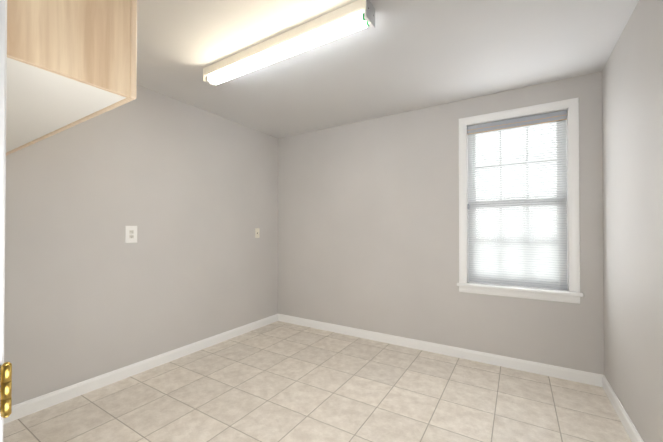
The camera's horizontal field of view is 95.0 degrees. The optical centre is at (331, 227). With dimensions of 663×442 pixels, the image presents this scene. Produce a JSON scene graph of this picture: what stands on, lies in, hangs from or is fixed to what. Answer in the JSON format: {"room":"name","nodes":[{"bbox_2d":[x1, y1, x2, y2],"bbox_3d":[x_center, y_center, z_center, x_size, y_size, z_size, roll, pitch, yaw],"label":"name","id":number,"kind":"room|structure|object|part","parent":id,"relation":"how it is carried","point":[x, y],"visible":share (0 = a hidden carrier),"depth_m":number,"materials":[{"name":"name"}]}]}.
{"room":"laundry room","nodes":[
{"label":"laundry room","id":0,"kind":"room"},
{"bbox_2d":[4,85,277,405],"bbox_3d":[-1.925,0.005,2.239,0.140,2.440,4.675,0,-1,32],"label":"wall","id":1,"kind":"structure","parent":0,"point":[189,191],"depth_m":2.54,"materials":[{"name":"paint"}]},
{"bbox_2d":[125,226,136,242],"bbox_3d":[-1.661,0.055,2.525,0.009,0.140,0.090,0,-1,32],"label":"duplex electrical outlet","id":2,"kind":"object","parent":1,"relation":"attached to","point":[130,234],"visible":1,"depth_m":2.52,"materials":[{"name":"white plastic"}]},
{"bbox_2d":[3,314,278,423],"bbox_3d":[-1.493,1.184,2.788,0.012,0.092,2.910,0,-1,32],"label":"baseboard","id":3,"kind":"structure","parent":1,"relation":"attached to","point":[33,405],"depth_m":2.44,"materials":[{"name":"white wood"}]},
{"bbox_2d":[255,228,259,237],"bbox_3d":[-0.913,0.067,3.748,0.006,0.116,0.070,0,-1,32],"label":"phone jack","id":4,"kind":"object","parent":1,"relation":"attached to","point":[257,231],"visible":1,"depth_m":3.75,"materials":[{"name":"white plastic"}]},
{"bbox_2d":[3,321,631,441],"bbox_3d":[-0.458,1.267,1.328,3.581,0.100,4.675,0,-1,32],"label":"floor","id":5,"kind":"structure","parent":0,"point":[278,381],"depth_m":2.14,"materials":[{"name":"tile"}]},
{"bbox_2d":[137,0,638,137],"bbox_3d":[-0.458,-1.273,1.350,3.581,0.100,4.675,0,-1,32],"label":"ceiling","id":6,"kind":"structure","parent":0,"point":[402,56],"depth_m":2.12,"materials":[{"name":"paint"}]},
{"bbox_2d":[203,0,374,86],"bbox_3d":[-0.365,-1.165,2.005,1.361,0.104,0.118,0,-1,32],"label":"strip light","id":7,"kind":"object","parent":6,"relation":"attached to","point":[355,16],"visible":1,"depth_m":1.88,"materials":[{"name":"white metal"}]},
{"bbox_2d":[278,71,603,374],"bbox_3d":[0.727,0.014,3.272,3.301,2.440,0.140,0,-1,32],"label":"wall","id":8,"kind":"structure","parent":0,"point":[368,225],"depth_m":3.12,"materials":[{"name":"paint"}]},
{"bbox_2d":[279,314,598,385],"bbox_3d":[0.687,1.187,3.196,3.301,0.092,0.012,0,-1,32],"label":"baseboard","id":9,"kind":"structure","parent":8,"relation":"attached to","point":[574,375],"depth_m":2.87,"materials":[{"name":"white wood"}]},
{"bbox_2d":[457,97,583,303],"bbox_3d":[1.620,-0.214,2.700,0.930,1.642,0.180,0,-1,32],"label":"window","id":10,"kind":"structure","parent":8,"relation":"in","point":[572,294],"depth_m":2.58,"materials":[{"name":"white wood"}]},
{"bbox_2d":[467,110,566,289],"bbox_3d":[1.616,-0.227,2.695,0.754,1.479,0.036,0,-1,32],"label":"window blind slats","id":11,"kind":"object","parent":10,"relation":"attached to","point":[524,259],"visible":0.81,"depth_m":2.67,"materials":[{"name":"grey"}]},
{"bbox_3d":[1.650,-0.224,2.749,0.759,1.487,0.066,0,-1,32],"label":"window sash","id":12,"kind":"part","parent":10,"relation":"part of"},
{"bbox_2d":[602,0,662,441],"bbox_3d":[1.008,-0.011,0.440,0.140,2.440,4.675,0,-1,32],"label":"wall","id":13,"kind":"structure","parent":0,"point":[632,122],"depth_m":1.69,"materials":[{"name":"paint"}]},
{"bbox_2d":[599,374,643,441],"bbox_3d":[1.312,1.169,1.068,0.012,0.092,2.910,0,-1,32],"label":"baseboard","id":14,"kind":"structure","parent":13,"relation":"attached to","point":[632,432],"depth_m":1.93,"materials":[{"name":"white wood"}]},
{"bbox_3d":[-0.882,-0.009,0.647,3.301,2.440,0.120,0,-1,32],"label":"wall","id":15,"kind":"structure","parent":0,"visible":0},
{"bbox_2d":[0,0,6,441],"bbox_3d":[-0.204,0.149,0.230,1.116,2.117,0.153,0,-1,32],"label":"door frame","id":16,"kind":"structure","parent":15,"relation":"attached to","point":[3,44],"depth_m":0.55,"materials":[{"name":"white paint"}]},
{"bbox_2d":[1,362,11,417],"bbox_3d":[-0.592,0.289,0.523,0.015,0.097,0.057,0,-1,32],"label":"hinge","id":17,"kind":"object","parent":16,"relation":"attached to","point":[6,389],"visible":1,"depth_m":0.54,"materials":[{"name":"gold metal"}]},
{"bbox_2d":[6,140,31,155],"bbox_3d":[-1.794,-0.771,1.472,0.893,0.781,0.322,0,-1,32],"label":"upper cabinet","id":18,"kind":"object","parent":15,"relation":"attached to","point":[11,147],"depth_m":1.43,"materials":[{"name":"brown wood"}]},
{"bbox_2d":[6,0,136,143],"bbox_3d":[-1.048,-0.775,1.015,0.893,0.781,0.322,0,-1,32],"label":"upper cabinet","id":19,"kind":"object","parent":15,"relation":"attached to","point":[71,63],"depth_m":0.84,"materials":[{"name":"brown wood"}]},
{"label":"outside","id":20,"kind":"structure","parent":0,"visible":0},
{"bbox_2d":[476,124,567,288],"bbox_3d":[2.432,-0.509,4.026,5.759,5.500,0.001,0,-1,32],"label":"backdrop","id":21,"kind":"structure","parent":20,"point":[517,166],"depth_m":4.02,"materials":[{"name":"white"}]}
]}

